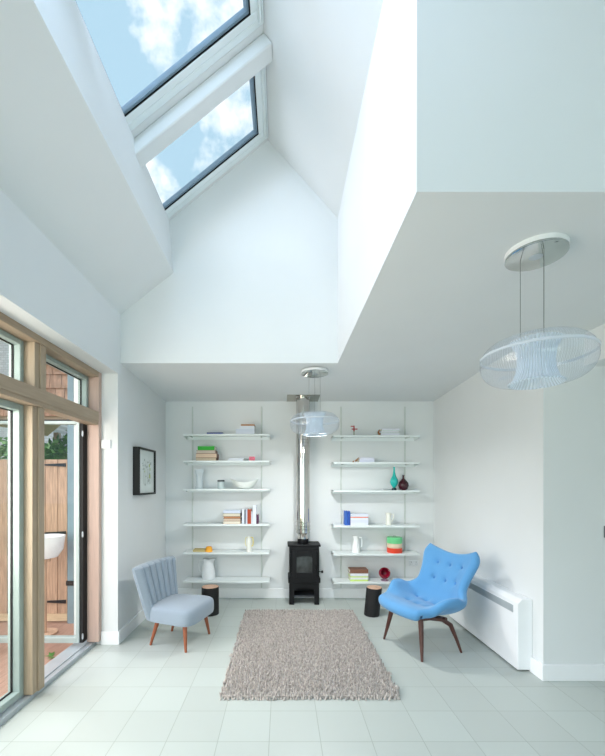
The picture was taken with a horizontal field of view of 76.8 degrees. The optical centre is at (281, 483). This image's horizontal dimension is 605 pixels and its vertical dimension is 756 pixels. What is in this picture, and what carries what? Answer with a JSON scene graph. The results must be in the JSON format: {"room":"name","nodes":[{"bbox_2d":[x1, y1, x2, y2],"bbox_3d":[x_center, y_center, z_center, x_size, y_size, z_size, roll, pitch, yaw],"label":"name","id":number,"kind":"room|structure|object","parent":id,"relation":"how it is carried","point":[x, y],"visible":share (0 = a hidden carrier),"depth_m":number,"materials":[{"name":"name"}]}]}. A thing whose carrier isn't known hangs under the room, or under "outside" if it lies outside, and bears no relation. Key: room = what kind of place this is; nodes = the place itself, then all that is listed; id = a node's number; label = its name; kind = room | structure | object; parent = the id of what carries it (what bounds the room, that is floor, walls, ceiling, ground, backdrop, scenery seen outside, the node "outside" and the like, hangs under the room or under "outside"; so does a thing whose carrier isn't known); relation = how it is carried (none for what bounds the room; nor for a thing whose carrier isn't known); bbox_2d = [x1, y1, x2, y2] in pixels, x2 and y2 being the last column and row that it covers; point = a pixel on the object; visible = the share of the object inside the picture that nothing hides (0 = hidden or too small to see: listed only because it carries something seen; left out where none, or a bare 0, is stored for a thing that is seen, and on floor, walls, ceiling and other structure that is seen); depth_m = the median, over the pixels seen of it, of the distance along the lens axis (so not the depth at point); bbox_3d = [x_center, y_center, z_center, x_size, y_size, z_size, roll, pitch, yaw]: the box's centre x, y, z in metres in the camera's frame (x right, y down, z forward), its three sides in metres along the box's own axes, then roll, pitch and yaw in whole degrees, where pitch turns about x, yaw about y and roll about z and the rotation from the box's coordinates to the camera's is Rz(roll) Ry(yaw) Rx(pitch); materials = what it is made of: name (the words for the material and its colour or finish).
{"room":"living room","nodes":[
{"label":"living room","id":0,"kind":"room"},
{"bbox_2d":[0,621,73,697],"bbox_3d":[-3.966,1.543,0.700,4.069,0.034,7.800,0,0,0],"label":"deck","id":1,"kind":"object","parent":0,"point":[63,627],"depth_m":3.56,"materials":[{"name":"brown wood"}]},
{"bbox_2d":[48,652,54,658],"bbox_3d":[-1.980,1.515,3.363,0.223,0.018,0.153,0,0,0],"label":"leaf sprig","id":2,"kind":"object","parent":1,"relation":"on","point":[50,654],"visible":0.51,"depth_m":3.36,"materials":[{"name":"green plant"}]},
{"bbox_2d":[44,534,65,634],"bbox_3d":[-2.420,1.030,3.880,0.380,1.000,0.380,0,0,0],"label":"birdbath","id":3,"kind":"object","parent":1,"relation":"on","point":[53,543],"visible":0.55,"depth_m":3.86,"materials":[{"name":"white ceramic"}]},
{"bbox_2d":[44,534,65,558],"bbox_3d":[-2.420,0.645,3.880,0.380,0.230,0.380,0,0,0],"label":"bowl","id":4,"kind":"object","parent":3,"relation":"on","point":[53,543],"depth_m":3.81,"materials":[{"name":"white ceramic"}]},
{"bbox_2d":[66,374,73,623],"bbox_3d":[-2.315,0.055,4.205,0.090,2.950,0.090,0,0,0],"label":"post","id":5,"kind":"object","parent":1,"relation":"on","point":[70,380],"visible":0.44,"depth_m":4.17,"materials":[{"name":"blue paint"}]},
{"bbox_2d":[0,460,66,620],"bbox_3d":[-2.770,0.620,4.209,0.800,1.780,0.042,0,0,0],"label":"gate","id":6,"kind":"object","parent":5,"relation":"attached to","point":[55,471],"visible":0.43,"depth_m":4.20,"materials":[{"name":"brown wood"}]},
{"bbox_2d":[0,189,165,643],"bbox_3d":[-1.744,-0.057,0.915,0.412,3.113,8.230,0,0,0],"label":"wall","id":7,"kind":"structure","parent":0,"point":[133,414],"depth_m":3.57,"materials":[{"name":"white paint"}]},
{"bbox_2d":[0,641,95,726],"bbox_3d":[-1.830,1.509,0.185,0.180,0.102,6.770,0,0,0],"label":"trim","id":8,"kind":"structure","parent":7,"relation":"attached to","point":[53,669],"depth_m":3.04,"materials":[{"name":"silver metal"}]},
{"bbox_2d":[0,312,101,694],"bbox_3d":[-1.744,0.212,0.185,0.112,2.496,6.770,0,0,0],"label":"door frame","id":9,"kind":"structure","parent":7,"relation":"in","point":[31,393],"depth_m":2.68,"materials":[{"name":"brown wood"}]},
{"bbox_2d":[0,398,23,713],"bbox_3d":[-1.825,0.457,2.184,0.080,2.002,0.900,0,0,0],"label":"glass door","id":10,"kind":"structure","parent":9,"relation":"attached to","point":[15,411],"depth_m":2.59,"materials":[{"name":"green metal"}]},
{"bbox_2d":[0,329,23,381],"bbox_3d":[-1.825,-0.826,2.184,0.080,0.320,0.900,0,0,0],"label":"window","id":11,"kind":"structure","parent":9,"relation":"attached to","point":[16,346],"depth_m":2.60,"materials":[{"name":"green metal"}]},
{"bbox_2d":[0,420,86,642],"bbox_3d":[-2.277,0.427,3.482,0.966,2.022,0.096,0,0,0],"label":"door","id":12,"kind":"structure","parent":9,"relation":"attached to","point":[81,429],"depth_m":3.45,"materials":[{"name":"metal"}]},
{"bbox_2d":[46,354,87,406],"bbox_3d":[-1.825,-0.826,3.131,0.080,0.320,0.767,0,0,0],"label":"window","id":13,"kind":"structure","parent":9,"relation":"attached to","point":[82,379],"depth_m":3.40,"materials":[{"name":"green metal"}]},
{"bbox_2d":[101,440,110,448],"bbox_3d":[-1.644,-0.370,3.559,0.088,0.080,0.022,0,0,0],"label":"wall sensor","id":14,"kind":"object","parent":7,"relation":"attached to","point":[105,444],"visible":1,"depth_m":3.55,"materials":[{"name":"white plastic"}]},
{"bbox_2d":[101,609,145,644],"bbox_3d":[-1.605,1.439,4.291,0.170,0.122,1.478,0,0,0],"label":"baseboard","id":15,"kind":"structure","parent":7,"relation":"attached to","point":[107,637],"depth_m":3.62,"materials":[{"name":"white wood"}]},
{"bbox_2d":[133,447,155,494],"bbox_3d":[-1.502,-0.135,4.180,0.070,0.502,0.512,0,0,0],"label":"framed picture","id":16,"kind":"object","parent":7,"relation":"attached to","point":[144,459],"visible":1,"depth_m":4.10,"materials":[{"name":"paint"}]},
{"bbox_2d":[0,0,172,313],"bbox_3d":[-1.492,-2.028,0.212,0.916,0.956,6.825,0,0,0],"label":"ceiling","id":17,"kind":"structure","parent":0,"point":[69,163],"depth_m":2.21,"materials":[{"name":"white paint"}]},
{"bbox_2d":[131,24,267,219],"bbox_3d":[-1.042,-2.601,0.275,1.817,1.621,6.950,0,0,0],"label":"roof","id":18,"kind":"structure","parent":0,"point":[238,48],"depth_m":2.74,"materials":[{"name":"white paint"}]},
{"bbox_2d":[76,0,263,130],"bbox_3d":[-0.663,-2.872,2.255,1.071,0.880,0.909,0,0,0],"label":"frame","id":19,"kind":"structure","parent":18,"relation":"attached to","point":[250,17],"depth_m":2.62,"materials":[{"name":"white paint"}]},
{"bbox_2d":[134,33,271,167],"bbox_3d":[-0.601,-2.813,2.819,1.053,0.908,0.128,0,0,0],"label":"roof beam","id":20,"kind":"structure","parent":18,"relation":"attached to","point":[257,55],"depth_m":2.76,"materials":[{"name":"white paint"}]},
{"bbox_2d":[147,67,267,218],"bbox_3d":[-0.663,-2.872,3.230,1.071,0.880,0.740,0,0,0],"label":"window","id":21,"kind":"structure","parent":18,"relation":"attached to","point":[258,91],"depth_m":3.48,"materials":[{"name":"white paint"}]},
{"bbox_2d":[120,141,337,362],"bbox_3d":[-0.710,-2.255,3.688,2.480,2.210,0.125,0,0,0],"label":"wall","id":22,"kind":"structure","parent":0,"point":[254,277],"depth_m":3.62,"materials":[{"name":"white paint"}]},
{"bbox_2d":[166,401,432,587],"bbox_3d":[0.050,0.125,5.105,4.000,2.750,0.150,0,0,0],"label":"wall","id":23,"kind":"structure","parent":0,"point":[279,504],"depth_m":5.03,"materials":[{"name":"white paint"}]},
{"bbox_2d":[183,407,269,587],"bbox_3d":[-0.700,0.175,4.910,1.090,2.390,0.240,0,0,0],"label":"wall shelf unit","id":24,"kind":"object","parent":23,"relation":"attached to","point":[192,436],"visible":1,"depth_m":4.88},
{"bbox_2d":[195,469,203,488],"bbox_3d":[-1.059,-0.062,4.880,0.120,0.245,0.120,0,0,0],"label":"glass vase","id":25,"kind":"object","parent":24,"relation":"on","point":[199,472],"visible":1,"depth_m":4.84,"materials":[{"name":"paint"}]},
{"bbox_2d":[193,548,205,551],"bbox_3d":[-1.056,0.851,4.915,0.159,0.026,0.130,0,0,0],"label":"book","id":26,"kind":"object","parent":24,"relation":"on","point":[195,549],"visible":0.84,"depth_m":4.86,"materials":[{"name":"paper"}]},
{"bbox_2d":[198,557,215,579],"bbox_3d":[-0.958,1.093,4.936,0.196,0.260,0.176,0,0,39],"label":"pitcher","id":27,"kind":"object","parent":24,"relation":"on","point":[208,570],"visible":1,"depth_m":4.87,"materials":[{"name":"ceramic"}]},
{"bbox_2d":[196,458,217,460],"bbox_3d":[-0.966,-0.314,4.925,0.262,0.038,0.170,0,0,0],"label":"book","id":28,"kind":"object","parent":24,"relation":"on","point":[197,459],"visible":0.79,"depth_m":4.84,"materials":[{"name":"paper"}]},
{"bbox_2d":[196,453,218,458],"bbox_3d":[-0.963,-0.360,4.925,0.268,0.055,0.170,0,0,0],"label":"book","id":29,"kind":"object","parent":28,"relation":"on","point":[198,455],"visible":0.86,"depth_m":4.84,"materials":[{"name":"paper"}]},
{"bbox_2d":[196,450,216,452],"bbox_3d":[-0.969,-0.409,4.925,0.242,0.042,0.170,0,0,0],"label":"book","id":30,"kind":"object","parent":29,"relation":"on","point":[198,451],"visible":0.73,"depth_m":4.84,"materials":[{"name":"paper"}]},
{"bbox_2d":[198,446,216,449],"bbox_3d":[-0.966,-0.455,4.925,0.210,0.050,0.170,0,0,0],"label":"book","id":31,"kind":"object","parent":30,"relation":"on","point":[199,447],"visible":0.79,"depth_m":4.84,"materials":[{"name":"paper"}]},
{"bbox_2d":[205,546,212,551],"bbox_3d":[-0.934,0.832,4.870,0.090,0.064,0.090,0,0,0],"label":"cup","id":32,"kind":"object","parent":24,"relation":"on","point":[208,548],"visible":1,"depth_m":4.84,"materials":[{"name":"ceramic"}]},
{"bbox_2d":[207,432,223,433],"bbox_3d":[-0.855,-0.642,4.925,0.204,0.025,0.170,0,0,0],"label":"book","id":33,"kind":"object","parent":24,"relation":"on","point":[207,432],"visible":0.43,"depth_m":4.84,"materials":[{"name":"paper"}]},
{"bbox_2d":[217,480,224,488],"bbox_3d":[-0.782,0.004,4.880,0.092,0.112,0.092,0,0,0],"label":"storage jar","id":34,"kind":"object","parent":24,"relation":"on","point":[220,483],"visible":1,"depth_m":4.84,"materials":[{"name":"paint"}]},
{"bbox_2d":[223,521,241,523],"bbox_3d":[-0.641,0.489,4.925,0.223,0.034,0.170,0,0,0],"label":"book","id":35,"kind":"object","parent":24,"relation":"on","point":[224,522],"visible":0.77,"depth_m":4.84,"materials":[{"name":"paper"}]},
{"bbox_2d":[223,518,241,520],"bbox_3d":[-0.635,0.455,4.925,0.223,0.034,0.170,0,0,0],"label":"book","id":36,"kind":"object","parent":35,"relation":"on","point":[225,519],"visible":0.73,"depth_m":4.84,"materials":[{"name":"paper"}]},
{"bbox_3d":[-0.635,0.426,4.925,0.211,0.024,0.170,0,0,0],"label":"book","id":37,"kind":"object","parent":36,"relation":"on","visible":0},
{"bbox_2d":[223,513,241,516],"bbox_3d":[-0.639,0.393,4.925,0.227,0.042,0.170,0,0,0],"label":"book","id":38,"kind":"object","parent":37,"relation":"on","point":[224,514],"visible":0.79,"depth_m":4.84,"materials":[{"name":"paper"}]},
{"bbox_2d":[223,510,241,512],"bbox_3d":[-0.638,0.355,4.925,0.221,0.034,0.170,0,0,0],"label":"book","id":39,"kind":"object","parent":38,"relation":"on","point":[224,511],"visible":1,"depth_m":4.84,"materials":[{"name":"paper"}]},
{"bbox_2d":[228,459,243,460],"bbox_3d":[-0.593,-0.304,4.925,0.191,0.018,0.170,0,0,0],"label":"book","id":40,"kind":"object","parent":24,"relation":"on","point":[228,459],"visible":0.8,"depth_m":4.84,"materials":[{"name":"paper"}]},
{"bbox_2d":[242,508,244,523],"bbox_3d":[-0.495,0.410,4.910,0.031,0.192,0.140,0,0,0],"label":"book","id":41,"kind":"object","parent":24,"relation":"on","point":[243,509],"visible":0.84,"depth_m":4.84,"materials":[{"name":"paper"}]},
{"bbox_2d":[231,479,257,488],"bbox_3d":[-0.485,-0.005,4.900,0.360,0.130,0.220,0,0,0],"label":"serving bowl","id":42,"kind":"object","parent":24,"relation":"on","point":[241,485],"visible":1,"depth_m":4.81,"materials":[{"name":"ceramic"}]},
{"bbox_2d":[236,432,254,433],"bbox_3d":[-0.469,-0.648,4.925,0.236,0.036,0.170,0,0,0],"label":"book","id":43,"kind":"object","parent":24,"relation":"on","point":[236,432],"visible":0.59,"depth_m":4.84,"materials":[{"name":"paper"}]},
{"bbox_2d":[236,429,254,431],"bbox_3d":[-0.470,-0.683,4.925,0.233,0.034,0.170,0,0,0],"label":"book","id":44,"kind":"object","parent":43,"relation":"on","point":[237,430],"visible":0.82,"depth_m":4.84,"materials":[{"name":"paper"}]},
{"bbox_2d":[240,426,254,429],"bbox_3d":[-0.443,-0.720,4.925,0.185,0.040,0.170,0,0,0],"label":"book","id":45,"kind":"object","parent":44,"relation":"on","point":[241,427],"visible":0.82,"depth_m":4.84,"materials":[{"name":"paper"}]},
{"bbox_2d":[245,536,253,551],"bbox_3d":[-0.419,0.769,4.872,0.100,0.191,0.064,0,0,-28],"label":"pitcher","id":46,"kind":"object","parent":24,"relation":"on","point":[248,542],"visible":1,"depth_m":4.85,"materials":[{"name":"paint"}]},
{"bbox_2d":[247,509,251,523],"bbox_3d":[-0.417,0.413,4.910,0.043,0.185,0.140,0,0,0],"label":"book","id":47,"kind":"object","parent":24,"relation":"on","point":[248,510],"visible":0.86,"depth_m":4.84,"materials":[{"name":"paper"}]},
{"bbox_2d":[253,505,256,523],"bbox_3d":[-0.349,0.387,4.910,0.041,0.238,0.140,0,0,0],"label":"book","id":48,"kind":"object","parent":24,"relation":"on","point":[254,506],"visible":0.88,"depth_m":4.84,"materials":[{"name":"paper"}]},
{"bbox_2d":[256,514,258,523],"bbox_3d":[-0.313,0.447,4.910,0.024,0.118,0.140,0,0,0],"label":"book","id":49,"kind":"object","parent":24,"relation":"on","point":[257,515],"visible":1,"depth_m":4.84,"materials":[{"name":"paper"}]},
{"bbox_2d":[178,588,387,597],"bbox_3d":[0.231,1.439,5.021,3.502,0.122,0.018,0,0,0],"label":"baseboard","id":50,"kind":"structure","parent":23,"relation":"attached to","point":[223,592],"depth_m":5.01,"materials":[{"name":"white paint"}]},
{"bbox_2d":[331,407,419,587],"bbox_3d":[1.190,0.175,4.910,1.090,2.390,0.240,0,0,0],"label":"wall shelf unit","id":51,"kind":"object","parent":23,"relation":"attached to","point":[340,437],"visible":0.91,"depth_m":4.94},
{"bbox_2d":[344,511,346,524],"bbox_3d":[0.818,0.434,4.905,0.028,0.182,0.130,0,0,0],"label":"book","id":52,"kind":"object","parent":51,"relation":"on","point":[345,512],"visible":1,"depth_m":4.84,"materials":[{"name":"paper"}]},
{"bbox_2d":[347,510,349,524],"bbox_3d":[0.851,0.435,4.910,0.029,0.180,0.140,0,0,0],"label":"book","id":53,"kind":"object","parent":51,"relation":"on","point":[348,511],"visible":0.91,"depth_m":4.84,"materials":[{"name":"paper"}]},
{"bbox_2d":[352,536,362,552],"bbox_3d":[0.961,0.773,4.893,0.124,0.210,0.099,0,0,32],"label":"pitcher","id":54,"kind":"object","parent":51,"relation":"on","point":[355,547],"visible":1,"depth_m":4.87,"materials":[{"name":"ceramic"}]},
{"bbox_2d":[349,578,367,580],"bbox_3d":[0.982,1.224,4.925,0.224,0.022,0.170,0,0,0],"label":"book","id":55,"kind":"object","parent":51,"relation":"on","point":[349,578],"visible":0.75,"depth_m":4.84,"materials":[{"name":"paper"}]},
{"bbox_2d":[348,575,367,578],"bbox_3d":[0.982,1.200,4.925,0.230,0.026,0.170,0,0,0],"label":"book","id":56,"kind":"object","parent":55,"relation":"on","point":[348,575],"visible":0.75,"depth_m":4.84,"materials":[{"name":"paper"}]},
{"bbox_3d":[0.983,1.180,4.925,0.227,0.014,0.170,0,0,0],"label":"book","id":57,"kind":"object","parent":56,"relation":"on","visible":0},
{"bbox_2d":[349,573,367,575],"bbox_3d":[0.985,1.155,4.925,0.224,0.036,0.170,0,0,0],"label":"book","id":58,"kind":"object","parent":57,"relation":"on","point":[349,573],"visible":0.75,"depth_m":4.84,"materials":[{"name":"paper"}]},
{"bbox_2d":[348,567,367,573],"bbox_3d":[0.981,1.114,4.925,0.232,0.046,0.170,0,0,0],"label":"book","id":59,"kind":"object","parent":58,"relation":"on","point":[352,570],"visible":1,"depth_m":4.84,"materials":[{"name":"paper"}]},
{"bbox_2d":[350,523,367,524],"bbox_3d":[0.984,0.508,4.925,0.226,0.033,0.170,0,0,0],"label":"book","id":60,"kind":"object","parent":51,"relation":"on","point":[350,523],"visible":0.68,"depth_m":4.84,"materials":[{"name":"paper"}]},
{"bbox_2d":[350,520,367,522],"bbox_3d":[0.984,0.475,4.925,0.226,0.033,0.170,0,0,0],"label":"book","id":61,"kind":"object","parent":60,"relation":"on","point":[351,521],"visible":0.7,"depth_m":4.84,"materials":[{"name":"paper"}]},
{"bbox_2d":[350,518,367,519],"bbox_3d":[0.984,0.444,4.925,0.226,0.030,0.170,0,0,0],"label":"book","id":62,"kind":"object","parent":61,"relation":"on","point":[350,518],"visible":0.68,"depth_m":4.84,"materials":[{"name":"paper"}]},
{"bbox_3d":[0.984,0.423,4.925,0.226,0.012,0.170,0,0,0],"label":"book","id":63,"kind":"object","parent":62,"relation":"on","visible":0},
{"bbox_2d":[350,513,367,516],"bbox_3d":[0.983,0.399,4.925,0.223,0.036,0.170,0,0,0],"label":"book","id":64,"kind":"object","parent":63,"relation":"on","point":[351,514],"visible":0.84,"depth_m":4.84,"materials":[{"name":"paper"}]},
{"bbox_2d":[357,459,373,461],"bbox_3d":[1.078,-0.295,4.925,0.191,0.040,0.170,0,0,0],"label":"book","id":65,"kind":"object","parent":51,"relation":"on","point":[359,460],"visible":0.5,"depth_m":4.84,"materials":[{"name":"paper"}]},
{"bbox_2d":[379,567,389,578],"bbox_3d":[1.311,1.150,4.875,0.146,0.170,0.135,0,0,0],"label":"ornament","id":66,"kind":"object","parent":51,"relation":"on","point":[384,572],"visible":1,"depth_m":4.87,"materials":[{"name":"red glass"}]},
{"bbox_2d":[385,513,393,524],"bbox_3d":[1.379,0.448,4.880,0.116,0.155,0.068,0,0,0],"label":"pitcher","id":67,"kind":"object","parent":51,"relation":"on","point":[388,515],"visible":1,"depth_m":4.85,"materials":[{"name":"ceramic"}]},
{"bbox_2d":[380,433,398,434],"bbox_3d":[1.374,-0.632,4.925,0.236,0.034,0.170,0,0,0],"label":"book","id":68,"kind":"object","parent":51,"relation":"on","point":[380,433],"visible":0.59,"depth_m":4.84,"materials":[{"name":"paper"}]},
{"bbox_2d":[379,431,398,432],"bbox_3d":[1.371,-0.664,4.925,0.230,0.030,0.170,0,0,0],"label":"book","id":69,"kind":"object","parent":68,"relation":"on","point":[379,431],"visible":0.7,"depth_m":4.84,"materials":[{"name":"paper"}]},
{"bbox_2d":[380,429,398,430],"bbox_3d":[1.381,-0.692,4.925,0.223,0.026,0.170,0,0,0],"label":"book","id":70,"kind":"object","parent":69,"relation":"on","point":[380,429],"visible":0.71,"depth_m":4.84,"materials":[{"name":"paper"}]},
{"bbox_2d":[390,467,397,489],"bbox_3d":[1.436,-0.069,4.880,0.104,0.298,0.104,0,0,0],"label":"bottle vase","id":71,"kind":"object","parent":51,"relation":"on","point":[393,481],"visible":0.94,"depth_m":4.85,"materials":[{"name":"teal glass"}]},
{"bbox_2d":[387,536,401,553],"bbox_3d":[1.448,0.771,4.900,0.194,0.214,0.194,0,0,0],"label":"tins","id":72,"kind":"object","parent":51,"relation":"on","point":[394,543],"visible":1,"depth_m":4.82,"materials":[{"name":"paint"}]},
{"bbox_2d":[398,475,408,489],"bbox_3d":[1.548,-0.018,4.860,0.132,0.196,0.132,0,0,0],"label":"bottle vase","id":73,"kind":"object","parent":51,"relation":"on","point":[403,484],"visible":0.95,"depth_m":4.82,"materials":[{"name":"brown glass"}]},
{"bbox_2d":[409,560,417,565],"bbox_3d":[1.735,1.043,5.024,0.120,0.074,0.012,0,0,0],"label":"power socket","id":74,"kind":"object","parent":23,"relation":"attached to","point":[411,562],"visible":1,"depth_m":5.02,"materials":[{"name":"white plastic"}]},
{"bbox_2d":[0,598,604,755],"bbox_3d":[0.930,1.550,0.975,5.340,0.100,8.350,0,0,0],"label":"floor","id":75,"kind":"structure","parent":0,"point":[132,697],"depth_m":2.57,"materials":[{"name":"tile"}]},
{"bbox_2d":[132,556,213,652],"bbox_3d":[-1.013,1.126,3.669,0.605,0.754,0.645,0,0,17],"label":"slipper chair","id":76,"kind":"object","parent":75,"relation":"on","point":[155,580],"visible":1,"depth_m":3.54,"materials":[{"name":"blue fabric"}]},
{"bbox_2d":[202,584,218,616],"bbox_3d":[-0.828,1.341,4.399,0.197,0.318,0.188,0,0,0],"label":"stool","id":77,"kind":"object","parent":75,"relation":"on","point":[211,590],"visible":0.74,"depth_m":4.34,"materials":[{"name":"black wood"}]},
{"bbox_2d":[287,541,322,604],"bbox_3d":[0.292,1.127,4.857,0.441,0.745,0.346,0,0,0],"label":"wood stove","id":78,"kind":"object","parent":75,"relation":"on","point":[303,574],"visible":0.99,"depth_m":4.72,"materials":[{"name":"black metal"}]},
{"bbox_2d":[287,395,319,543],"bbox_3d":[0.268,-0.174,4.862,0.410,1.858,0.315,0,0,0],"label":"pipe","id":79,"kind":"object","parent":78,"relation":"on","point":[302,401],"visible":1,"depth_m":4.79,"materials":[{"name":"silver metal"}]},
{"bbox_2d":[294,591,313,596],"bbox_3d":[0.277,1.403,4.880,0.330,0.015,0.260,0,0,0],"label":"shelf","id":80,"kind":"object","parent":78,"relation":"attached to","point":[296,593],"depth_m":4.83,"materials":[{"name":"grey metal"}]},
{"bbox_2d":[219,608,400,700],"bbox_3d":[0.199,1.476,3.559,1.321,0.045,1.868,0,0,0],"label":"rug","id":81,"kind":"object","parent":75,"relation":"on","point":[304,654],"visible":1,"depth_m":3.19,"materials":[{"name":"beige fabric"}]},
{"bbox_2d":[364,585,381,617],"bbox_3d":[1.045,1.341,4.368,0.204,0.318,0.185,0,0,0],"label":"stool","id":82,"kind":"object","parent":75,"relation":"on","point":[372,605],"visible":0.99,"depth_m":4.29,"materials":[{"name":"black wood"}]},
{"bbox_2d":[379,543,479,661],"bbox_3d":[1.343,1.055,3.556,0.776,0.896,0.778,0,0,-22],"label":"armchair","id":83,"kind":"object","parent":75,"relation":"on","point":[442,583],"visible":1,"depth_m":3.55,"materials":[{"name":"blue fabric"}]},
{"bbox_2d":[263,0,382,217],"bbox_3d":[0.199,-3.040,0.212,0.663,1.020,6.825,0,0,0],"label":"ceiling","id":84,"kind":"structure","parent":0,"point":[317,73],"depth_m":2.71,"materials":[{"name":"white paint"}]},
{"bbox_2d":[121,192,604,400],"bbox_3d":[0.900,-1.245,3.300,5.700,0.310,3.599,0,0,0],"label":"ceiling","id":85,"kind":"structure","parent":0,"point":[443,295],"depth_m":2.50,"materials":[{"name":"white paint"}]},
{"bbox_2d":[290,367,339,436],"bbox_3d":[0.328,-0.813,3.830,0.495,0.642,0.495,0,0,21],"label":"pendant lamp","id":86,"kind":"object","parent":85,"relation":"hanging from","point":[314,420],"visible":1,"depth_m":3.76,"materials":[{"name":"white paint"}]},
{"bbox_2d":[304,412,325,435],"bbox_3d":[0.328,-0.602,3.830,0.228,0.207,0.228,0,0,0],"label":"diffuser","id":87,"kind":"object","parent":86,"relation":"attached to","point":[314,427],"depth_m":3.76,"materials":[{"name":"white glass"}]},
{"bbox_2d":[479,232,600,389],"bbox_3d":[1.250,-0.821,1.876,0.495,0.658,0.495,0,0,-21],"label":"pendant lamp","id":88,"kind":"object","parent":85,"relation":"hanging from","point":[536,367],"visible":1,"depth_m":1.82,"materials":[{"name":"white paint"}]},
{"bbox_2d":[509,332,563,388],"bbox_3d":[1.250,-0.602,1.876,0.228,0.207,0.228,0,0,0],"label":"diffuser","id":89,"kind":"object","parent":88,"relation":"attached to","point":[536,367],"depth_m":1.82,"materials":[{"name":"white glass"}]},
{"bbox_2d":[338,0,406,361],"bbox_3d":[0.590,-1.975,2.685,0.120,1.650,2.130,0,0,0],"label":"wall","id":90,"kind":"structure","parent":0,"point":[373,207],"depth_m":2.14,"materials":[{"name":"white paint"}]},
{"bbox_2d":[407,0,604,211],"bbox_3d":[1.420,-1.975,1.560,1.780,1.650,0.120,0,0,0],"label":"wall","id":91,"kind":"structure","parent":0,"point":[503,95],"depth_m":1.50,"materials":[{"name":"white paint"}]},
{"bbox_2d":[433,334,604,663],"bbox_3d":[2.800,0.125,3.973,1.600,2.750,2.115,0,0,0],"label":"wall","id":92,"kind":"structure","parent":0,"point":[519,475],"depth_m":2.98,"materials":[{"name":"white paint"}]},
{"bbox_2d":[449,573,531,669],"bbox_3d":[1.938,1.204,3.665,0.123,0.563,1.250,0,0,0],"label":"wall heater","id":93,"kind":"object","parent":92,"relation":"attached to","point":[500,617],"visible":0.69,"depth_m":3.29,"materials":[{"name":"white metal"}]},
{"bbox_2d":[468,583,512,611],"bbox_3d":[1.879,1.015,3.665,0.004,0.060,1.130,0,0,0],"label":"grille","id":94,"kind":"object","parent":93,"relation":"attached to","point":[492,597],"depth_m":3.40,"materials":[{"name":"grey metal"}]},
{"bbox_2d":[529,657,604,680],"bbox_3d":[2.791,1.439,3.963,1.618,0.122,2.133,0,0,0],"label":"baseboard","id":95,"kind":"structure","parent":92,"relation":"attached to","point":[545,672],"depth_m":2.90,"materials":[{"name":"white wood"}]},
{"bbox_2d":[584,323,604,365],"bbox_3d":[2.380,-1.850,-0.142,0.140,1.900,6.115,0,0,0],"label":"wall","id":96,"kind":"structure","parent":0,"point":[599,332],"depth_m":2.82,"materials":[{"name":"white paint"}]},
{"label":"outside","id":97,"kind":"structure","parent":0,"visible":0},
{"bbox_3d":[0.000,1.710,7.500,60.000,0.180,65.000,0,0,0],"label":"ground","id":98,"kind":"structure","parent":97,"visible":0},
{"bbox_2d":[0,437,51,459],"bbox_3d":[-4.978,0.353,7.209,2.588,2.538,1.274,0,0,0],"label":"leafy shrub","id":99,"kind":"object","parent":98,"relation":"on","point":[3,450],"visible":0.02,"depth_m":7.08,"materials":[{"name":"green plant"}]},
{"bbox_2d":[0,364,66,453],"bbox_3d":[-2.980,-0.050,5.665,1.980,3.340,1.570,0,0,0],"label":"shelter","id":100,"kind":"object","parent":98,"relation":"on","point":[56,380],"visible":0.1,"depth_m":4.93,"materials":[{"name":"brown wood"}]},
{"bbox_2d":[0,340,66,459],"bbox_3d":[-10.000,-2.580,13.000,8.600,8.400,6.800,0,0,0],"label":"house","id":101,"kind":"structure","parent":98,"relation":"on","point":[4,347],"depth_m":10.00,"materials":[{"name":"brick"}]},
{"bbox_2d":[44,430,66,459],"bbox_3d":[-2.994,0.349,6.010,1.775,2.545,1.119,0,0,0],"label":"leafy shrub","id":102,"kind":"object","parent":98,"relation":"on","point":[59,450],"visible":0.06,"depth_m":5.75,"materials":[{"name":"green plant"}]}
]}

